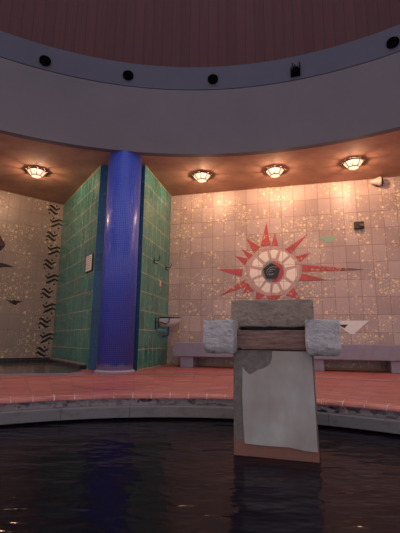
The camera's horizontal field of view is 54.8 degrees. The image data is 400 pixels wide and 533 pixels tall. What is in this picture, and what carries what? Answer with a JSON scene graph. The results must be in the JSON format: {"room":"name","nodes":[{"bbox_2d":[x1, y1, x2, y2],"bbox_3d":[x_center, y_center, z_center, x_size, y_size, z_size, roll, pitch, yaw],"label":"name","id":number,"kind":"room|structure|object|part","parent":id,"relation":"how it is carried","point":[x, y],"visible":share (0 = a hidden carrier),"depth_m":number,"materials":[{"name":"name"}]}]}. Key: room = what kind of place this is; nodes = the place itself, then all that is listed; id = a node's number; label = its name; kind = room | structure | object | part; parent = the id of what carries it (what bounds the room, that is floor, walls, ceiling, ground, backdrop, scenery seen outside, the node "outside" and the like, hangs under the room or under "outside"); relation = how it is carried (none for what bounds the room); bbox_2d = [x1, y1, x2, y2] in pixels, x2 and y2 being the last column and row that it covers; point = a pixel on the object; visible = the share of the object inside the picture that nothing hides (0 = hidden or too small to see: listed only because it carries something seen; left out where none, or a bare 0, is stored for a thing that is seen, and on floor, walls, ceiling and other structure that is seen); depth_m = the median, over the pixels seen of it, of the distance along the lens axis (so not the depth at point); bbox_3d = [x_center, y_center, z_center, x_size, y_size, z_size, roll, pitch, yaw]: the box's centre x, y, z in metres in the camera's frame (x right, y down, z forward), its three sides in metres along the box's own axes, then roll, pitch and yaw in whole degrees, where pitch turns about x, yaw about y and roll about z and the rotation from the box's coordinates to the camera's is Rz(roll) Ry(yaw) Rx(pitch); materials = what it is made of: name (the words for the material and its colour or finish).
{"room":"spa","nodes":[
{"label":"spa","id":0,"kind":"room"},
{"bbox_2d":[0,190,63,357],"bbox_3d":[-4.552,0.125,7.351,3.640,3.575,0.120,10,-14,-39],"label":"wall","id":1,"kind":"structure","parent":0,"point":[25,222],"depth_m":8.06,"materials":[{"name":"beige tile"}]},
{"bbox_2d":[0,236,4,250],"bbox_3d":[-4.161,-0.452,7.709,0.500,0.500,0.004,10,-14,-39],"label":"inlay","id":2,"kind":"object","parent":1,"relation":"attached to","point":[2,243],"visible":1,"depth_m":7.83,"materials":[{"name":"red tile"}]},
{"bbox_2d":[0,263,12,267],"bbox_3d":[-4.074,-0.001,7.702,0.680,0.175,0.004,10,-14,-39],"label":"inlay","id":3,"kind":"object","parent":1,"relation":"attached to","point":[1,264],"visible":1,"depth_m":7.80,"materials":[{"name":"black ceramic"}]},
{"bbox_2d":[6,299,21,304],"bbox_3d":[-3.768,0.732,7.830,0.340,0.110,0.006,10,-14,-39],"label":"inlay","id":4,"kind":"object","parent":1,"relation":"attached to","point":[14,302],"visible":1,"depth_m":7.83,"materials":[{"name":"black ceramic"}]},
{"bbox_2d":[0,357,40,357],"bbox_3d":[-4.530,1.667,6.970,3.590,0.013,0.058,10,-14,-39],"label":"trim","id":5,"kind":"structure","parent":1,"relation":"attached to","point":[0,357],"depth_m":7.71,"materials":[{"name":"beige tile"}]},
{"bbox_2d":[0,357,49,362],"bbox_3d":[-4.533,1.720,6.963,3.590,0.095,0.050,10,-14,-39],"label":"baseboard","id":6,"kind":"structure","parent":1,"relation":"attached to","point":[42,359],"depth_m":7.74,"materials":[{"name":"black tile"}]},
{"bbox_2d":[35,346,47,356],"bbox_3d":[-3.298,1.778,8.045,0.275,0.235,0.006,10,-14,-39],"label":"inlay","id":7,"kind":"object","parent":1,"relation":"attached to","point":[39,348],"visible":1,"depth_m":8.04,"materials":[{"name":"black tile"}]},
{"bbox_2d":[38,317,50,327],"bbox_3d":[-3.291,1.188,8.158,0.275,0.235,0.006,10,-14,-39],"label":"inlay","id":8,"kind":"object","parent":1,"relation":"attached to","point":[41,318],"visible":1,"depth_m":8.15,"materials":[{"name":"black tile"}]},
{"bbox_2d":[40,332,52,343],"bbox_3d":[-3.240,1.510,8.144,0.290,0.249,0.006,10,-14,-39],"label":"inlay","id":9,"kind":"object","parent":1,"relation":"attached to","point":[48,334],"visible":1,"depth_m":8.14,"materials":[{"name":"black tile"}]},
{"bbox_2d":[41,288,52,297],"bbox_3d":[-3.284,0.570,8.277,0.275,0.235,0.006,10,-14,-39],"label":"inlay","id":10,"kind":"object","parent":1,"relation":"attached to","point":[44,289],"visible":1,"depth_m":8.27,"materials":[{"name":"black tile"}]},
{"bbox_2d":[43,302,55,313],"bbox_3d":[-3.233,0.892,8.262,0.290,0.249,0.006,10,-14,-39],"label":"inlay","id":11,"kind":"object","parent":1,"relation":"attached to","point":[51,304],"visible":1,"depth_m":8.26,"materials":[{"name":"black tile"}]},
{"bbox_2d":[43,259,55,268],"bbox_3d":[-3.278,-0.049,8.395,0.275,0.235,0.006,10,-14,-39],"label":"inlay","id":12,"kind":"object","parent":1,"relation":"attached to","point":[47,260],"visible":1,"depth_m":8.39,"materials":[{"name":"black tile"}]},
{"bbox_2d":[45,273,57,284],"bbox_3d":[-3.226,0.273,8.381,0.290,0.249,0.006,10,-14,-39],"label":"inlay","id":13,"kind":"object","parent":1,"relation":"attached to","point":[54,275],"visible":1,"depth_m":8.38,"materials":[{"name":"black tile"}]},
{"bbox_2d":[45,231,57,240],"bbox_3d":[-3.271,-0.668,8.514,0.275,0.235,0.006,10,-14,-39],"label":"inlay","id":14,"kind":"object","parent":1,"relation":"attached to","point":[49,232],"visible":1,"depth_m":8.50,"materials":[{"name":"black tile"}]},
{"bbox_2d":[48,245,59,256],"bbox_3d":[-3.219,-0.346,8.499,0.290,0.249,0.006,10,-14,-39],"label":"inlay","id":15,"kind":"object","parent":1,"relation":"attached to","point":[56,247],"visible":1,"depth_m":8.50,"materials":[{"name":"black tile"}]},
{"bbox_2d":[48,204,59,214],"bbox_3d":[-3.264,-1.267,8.629,0.275,0.235,0.006,10,-14,-39],"label":"inlay","id":16,"kind":"object","parent":1,"relation":"attached to","point":[51,205],"visible":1,"depth_m":8.62,"materials":[{"name":"black tile"}]},
{"bbox_2d":[50,217,61,228],"bbox_3d":[-3.212,-0.964,8.618,0.290,0.249,0.006,10,-14,-39],"label":"inlay","id":17,"kind":"object","parent":1,"relation":"attached to","point":[57,220],"visible":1,"depth_m":8.62,"materials":[{"name":"black tile"}]},
{"bbox_2d":[51,165,100,369],"bbox_3d":[-2.398,0.171,7.469,0.100,3.575,2.480,8,-13,-33],"label":"wall","id":18,"kind":"structure","parent":0,"point":[73,308],"depth_m":7.27,"materials":[{"name":"green tile"}]},
{"bbox_2d":[46,359,85,369],"bbox_3d":[-2.517,1.786,7.121,0.109,0.070,2.330,8,-13,-33],"label":"baseboard","id":19,"kind":"object","parent":18,"relation":"attached to","point":[69,364],"visible":0.79,"depth_m":6.71,"materials":[{"name":"black tile"}]},
{"bbox_2d":[50,358,85,364],"bbox_3d":[-2.484,1.746,7.151,0.030,0.020,2.330,8,-13,-33],"label":"trim","id":20,"kind":"structure","parent":18,"relation":"attached to","point":[50,358],"depth_m":6.88,"materials":[{"name":"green tile"}]},
{"bbox_2d":[86,253,93,272],"bbox_3d":[-1.899,-0.059,6.628,0.028,0.310,0.330,8,-13,-33],"label":"wall sign","id":21,"kind":"object","parent":18,"relation":"attached to","point":[89,260],"visible":1,"depth_m":6.57,"materials":[{"name":"white ceramic"}]},
{"bbox_3d":[-1.905,-0.059,6.624,0.009,0.270,0.290,8,-13,-33],"label":"panel","id":22,"kind":"part","parent":21,"relation":"part of","materials":[{"name":"white plastic"}]},
{"bbox_2d":[88,279,91,290],"bbox_3d":[-1.849,0.309,6.496,0.005,0.200,0.200,8,-13,-33],"label":"tile","id":23,"kind":"structure","parent":18,"relation":"attached to","point":[89,280],"depth_m":6.49,"materials":[{"name":"tile"}]},
{"bbox_2d":[88,165,145,369],"bbox_3d":[-1.361,-0.010,6.465,0.785,3.575,0.100,0,-11,1],"label":"wall","id":24,"kind":"structure","parent":0,"point":[93,347],"depth_m":6.40,"materials":[{"name":"blue tile"}]},
{"bbox_2d":[137,166,170,369],"bbox_3d":[-0.850,0.124,7.134,0.100,3.575,1.499,-2,-11,13],"label":"wall","id":25,"kind":"structure","parent":0,"point":[152,347],"depth_m":7.00,"materials":[{"name":"green tile"}]},
{"bbox_2d":[155,317,181,336],"bbox_3d":[-0.549,1.133,7.201,0.387,0.369,0.653,-2,-11,13],"label":"washbasin","id":26,"kind":"object","parent":25,"relation":"attached to","point":[168,322],"visible":1,"depth_m":7.17,"materials":[{"name":"white ceramic"}]},
{"bbox_3d":[-0.525,1.065,7.314,0.387,0.160,0.420,-2,-11,13],"label":"bowl","id":27,"kind":"part","parent":26,"relation":"part of","materials":[{"name":"white ceramic"}]},
{"bbox_2d":[0,52,399,156],"bbox_3d":[-0.213,-3.388,1.383,11.519,1.190,10.478,1,-11,0],"label":"wall","id":28,"kind":"structure","parent":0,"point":[361,101],"depth_m":6.16,"materials":[{"name":"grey paint"}]},
{"bbox_2d":[0,0,399,66],"bbox_3d":[-0.187,-5.763,1.844,11.639,2.790,10.588,1,-11,0],"label":"ceiling","id":29,"kind":"structure","parent":0,"point":[169,33],"depth_m":6.59,"materials":[{"name":"brown wood"}]},
{"bbox_2d":[39,55,50,65],"bbox_3d":[-2.449,-3.255,6.106,0.176,0.176,0.020,5,-12,-23],"label":"air vent","id":30,"kind":"object","parent":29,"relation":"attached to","point":[44,60],"visible":1,"depth_m":6.11,"materials":[{"name":"black metal"}]},
{"bbox_2d":[123,70,133,79],"bbox_3d":[-1.206,-3.211,6.480,0.176,0.176,0.020,3,-11,-10],"label":"air vent","id":31,"kind":"object","parent":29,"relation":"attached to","point":[128,75],"visible":1,"depth_m":6.49,"materials":[{"name":"black metal"}]},
{"bbox_2d":[0,24,399,89],"bbox_3d":[-0.204,-4.182,1.540,11.619,0.430,10.569,1,-11,0],"label":"trim","id":32,"kind":"structure","parent":29,"relation":"attached to","point":[372,47],"depth_m":6.34,"materials":[{"name":"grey paint"}]},
{"bbox_2d":[208,74,217,83],"bbox_3d":[0.218,-3.182,6.550,0.176,0.176,0.020,0,-11,4],"label":"air vent","id":33,"kind":"object","parent":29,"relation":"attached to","point":[212,79],"visible":1,"depth_m":6.55,"materials":[{"name":"black metal"}]},
{"bbox_2d":[290,62,300,76],"bbox_3d":[1.544,-3.202,6.259,0.155,0.220,0.085,-3,-11,18],"label":"spotlight","id":34,"kind":"object","parent":29,"relation":"attached to","point":[295,71],"visible":1,"depth_m":6.23,"materials":[{"name":"black metal"}]},
{"bbox_2d":[386,36,399,48],"bbox_3d":[2.839,-3.299,5.683,0.176,0.176,0.020,-6,-13,32],"label":"air vent","id":35,"kind":"object","parent":29,"relation":"attached to","point":[392,42],"visible":1,"depth_m":5.69,"materials":[{"name":"black metal"}]},
{"bbox_2d":[0,130,399,204],"bbox_3d":[-0.219,-2.814,1.801,22.999,0.200,20.920,1,-11,0],"label":"ceiling","id":36,"kind":"structure","parent":0,"point":[68,168],"depth_m":6.79,"materials":[{"name":"brown paint"}]},
{"bbox_2d":[24,167,48,178],"bbox_3d":[-2.972,-1.686,7.017,0.383,0.111,0.383,1,-11,0],"label":"ceiling lamp","id":37,"kind":"object","parent":36,"relation":"attached to","point":[34,172],"visible":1,"depth_m":6.94,"materials":[{"name":"white glass"}]},
{"bbox_3d":[-2.972,-1.682,7.016,0.303,0.091,0.303,1,-11,0],"label":"lamp shade","id":38,"kind":"part","parent":37,"relation":"part of","materials":[{"name":"white glass"}]},
{"bbox_2d":[191,171,211,182],"bbox_3d":[0.038,-1.632,7.125,0.383,0.111,0.383,3,-11,-11],"label":"ceiling lamp","id":39,"kind":"object","parent":36,"relation":"attached to","point":[201,177],"visible":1,"depth_m":7.04,"materials":[{"name":"white glass"}]},
{"bbox_3d":[0.038,-1.628,7.124,0.303,0.091,0.303,3,-11,-11],"label":"lamp shade","id":40,"kind":"part","parent":39,"relation":"part of","materials":[{"name":"white glass"}]},
{"bbox_2d":[265,166,286,177],"bbox_3d":[1.338,-1.665,6.879,0.383,0.111,0.383,2,-11,-6],"label":"ceiling lamp","id":41,"kind":"object","parent":36,"relation":"attached to","point":[274,171],"visible":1,"depth_m":6.80,"materials":[{"name":"white glass"}]},
{"bbox_2d":[342,157,365,170],"bbox_3d":[2.599,-1.717,6.535,0.383,0.111,0.383,0,-11,6],"label":"ceiling lamp","id":42,"kind":"object","parent":36,"relation":"attached to","point":[350,164],"visible":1,"depth_m":6.46,"materials":[{"name":"white glass"}]},
{"bbox_3d":[2.599,-1.713,6.535,0.303,0.091,0.303,0,-11,6],"label":"lamp shade","id":43,"kind":"part","parent":42,"relation":"part of","materials":[{"name":"white glass"}]},
{"bbox_2d":[0,365,399,411],"bbox_3d":[-0.167,1.499,5.205,21.999,0.038,12.910,1,-11,0],"label":"floor","id":44,"kind":"structure","parent":0,"point":[359,393],"depth_m":4.02,"materials":[{"name":"red tile"}]},
{"bbox_2d":[0,362,80,373],"bbox_3d":[-3.803,1.548,5.794,3.787,0.010,2.981,8,-13,-33],"label":"water","id":45,"kind":"object","parent":44,"relation":"on","point":[19,367],"visible":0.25,"depth_m":6.15,"materials":[{"name":"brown liquid"}]},
{"bbox_2d":[0,373,84,375],"bbox_3d":[-3.435,1.251,4.241,4.329,0.016,0.542,9,-13,-36],"label":"trim","id":46,"kind":"structure","parent":44,"relation":"on","point":[29,373],"depth_m":5.17,"materials":[{"name":"grey tile"}]},
{"bbox_2d":[94,150,141,372],"bbox_3d":[-1.269,-0.118,6.160,0.600,3.475,0.600,1,-11,0],"label":"column","id":47,"kind":"structure","parent":44,"relation":"on","point":[115,352],"depth_m":5.92,"materials":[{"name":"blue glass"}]},
{"bbox_2d":[5,374,395,381],"bbox_3d":[1.343,1.305,4.221,8.196,0.006,1.887,-4,-12,21],"label":"trim","id":48,"kind":"structure","parent":44,"relation":"on","point":[55,374],"depth_m":5.27,"materials":[{"name":"tile"}]},
{"bbox_2d":[173,342,399,372],"bbox_3d":[2.279,1.534,6.514,5.600,0.440,0.500,-2,-11,14],"label":"bench","id":49,"kind":"object","parent":44,"relation":"on","point":[190,352],"visible":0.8,"depth_m":6.27,"materials":[{"name":"grey paint"}]},
{"bbox_3d":[2.280,1.440,6.532,5.600,0.250,0.500,-2,-11,14],"label":"seat","id":50,"kind":"part","parent":49,"relation":"part of","materials":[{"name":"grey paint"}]},
{"bbox_2d":[167,176,399,368],"bbox_3d":[2.384,0.159,7.133,6.200,3.575,0.121,-2,-11,14],"label":"wall","id":51,"kind":"structure","parent":0,"point":[208,231],"depth_m":7.35,"materials":[{"name":"beige tile"}]},
{"bbox_2d":[166,363,385,370],"bbox_3d":[2.252,1.790,6.776,6.000,0.035,0.019,-2,-11,14],"label":"baseboard","id":52,"kind":"structure","parent":51,"relation":"attached to","point":[328,368],"depth_m":6.75,"materials":[{"name":"tile"}]},
{"bbox_2d":[217,222,364,299],"bbox_3d":[1.641,-0.076,7.291,2.740,1.650,0.037,-2,-11,14],"label":"mosaic","id":53,"kind":"object","parent":51,"relation":"attached to","point":[274,271],"visible":1,"depth_m":7.33,"materials":[{"name":"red tile"}]},
{"bbox_2d":[319,236,335,242],"bbox_3d":[2.371,-0.500,7.199,0.330,0.125,0.004,-2,-11,14],"label":"inlay","id":54,"kind":"object","parent":51,"relation":"attached to","point":[329,239],"visible":1,"depth_m":7.19,"materials":[{"name":"tile"}]},
{"bbox_2d":[340,321,367,333],"bbox_3d":[2.658,1.074,6.816,0.620,0.235,0.006,-2,-11,14],"label":"inlay","id":55,"kind":"object","parent":51,"relation":"attached to","point":[351,327],"visible":0.84,"depth_m":6.81,"materials":[{"name":"white tile"}]},
{"bbox_2d":[354,221,363,229],"bbox_3d":[2.908,-0.757,7.053,0.170,0.145,0.107,-2,-11,14],"label":"wall box","id":56,"kind":"object","parent":51,"relation":"attached to","point":[358,224],"visible":1,"depth_m":7.04,"materials":[{"name":"brown plastic"}]},
{"bbox_2d":[370,176,382,186],"bbox_3d":[3.232,-1.552,7.068,0.220,0.176,0.203,-2,-11,14],"label":"loudspeaker","id":57,"kind":"object","parent":51,"relation":"attached to","point":[378,181],"visible":1,"depth_m":7.02,"materials":[{"name":"beige plastic"}]},
{"bbox_3d":[-0.168,1.650,1.819,6.040,1.240,3.544,1,-11,0],"label":"wall","id":58,"kind":"structure","parent":0,"visible":0},
{"bbox_2d":[0,417,399,532],"bbox_3d":[-0.159,0.826,0.707,5.660,0.001,5.660,1,-11,0],"label":"pool water","id":59,"kind":"object","parent":58,"relation":"in","point":[131,474],"visible":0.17,"depth_m":1.91,"materials":[{"name":"black liquid"}]},
{"bbox_2d":[203,299,341,462],"bbox_3d":[0.476,0.966,2.453,0.820,1.498,0.558,-3,-11,16],"label":"stone fountain","id":60,"kind":"object","parent":59,"relation":"in","point":[275,405],"visible":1,"depth_m":2.35,"materials":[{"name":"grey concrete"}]},
{"bbox_2d":[0,399,399,418],"bbox_3d":[-0.160,0.927,1.958,6.040,0.062,3.544,1,-11,0],"label":"trim","id":61,"kind":"structure","parent":58,"relation":"attached to","point":[97,402],"depth_m":3.31,"materials":[{"name":"stone"}]},
{"bbox_2d":[0,405,399,433],"bbox_3d":[-0.161,0.997,1.945,6.040,0.091,3.544,1,-11,0],"label":"pool edge","id":62,"kind":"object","parent":58,"relation":"on","point":[389,425],"depth_m":3.22,"materials":[{"name":"grey stone"}]}
]}

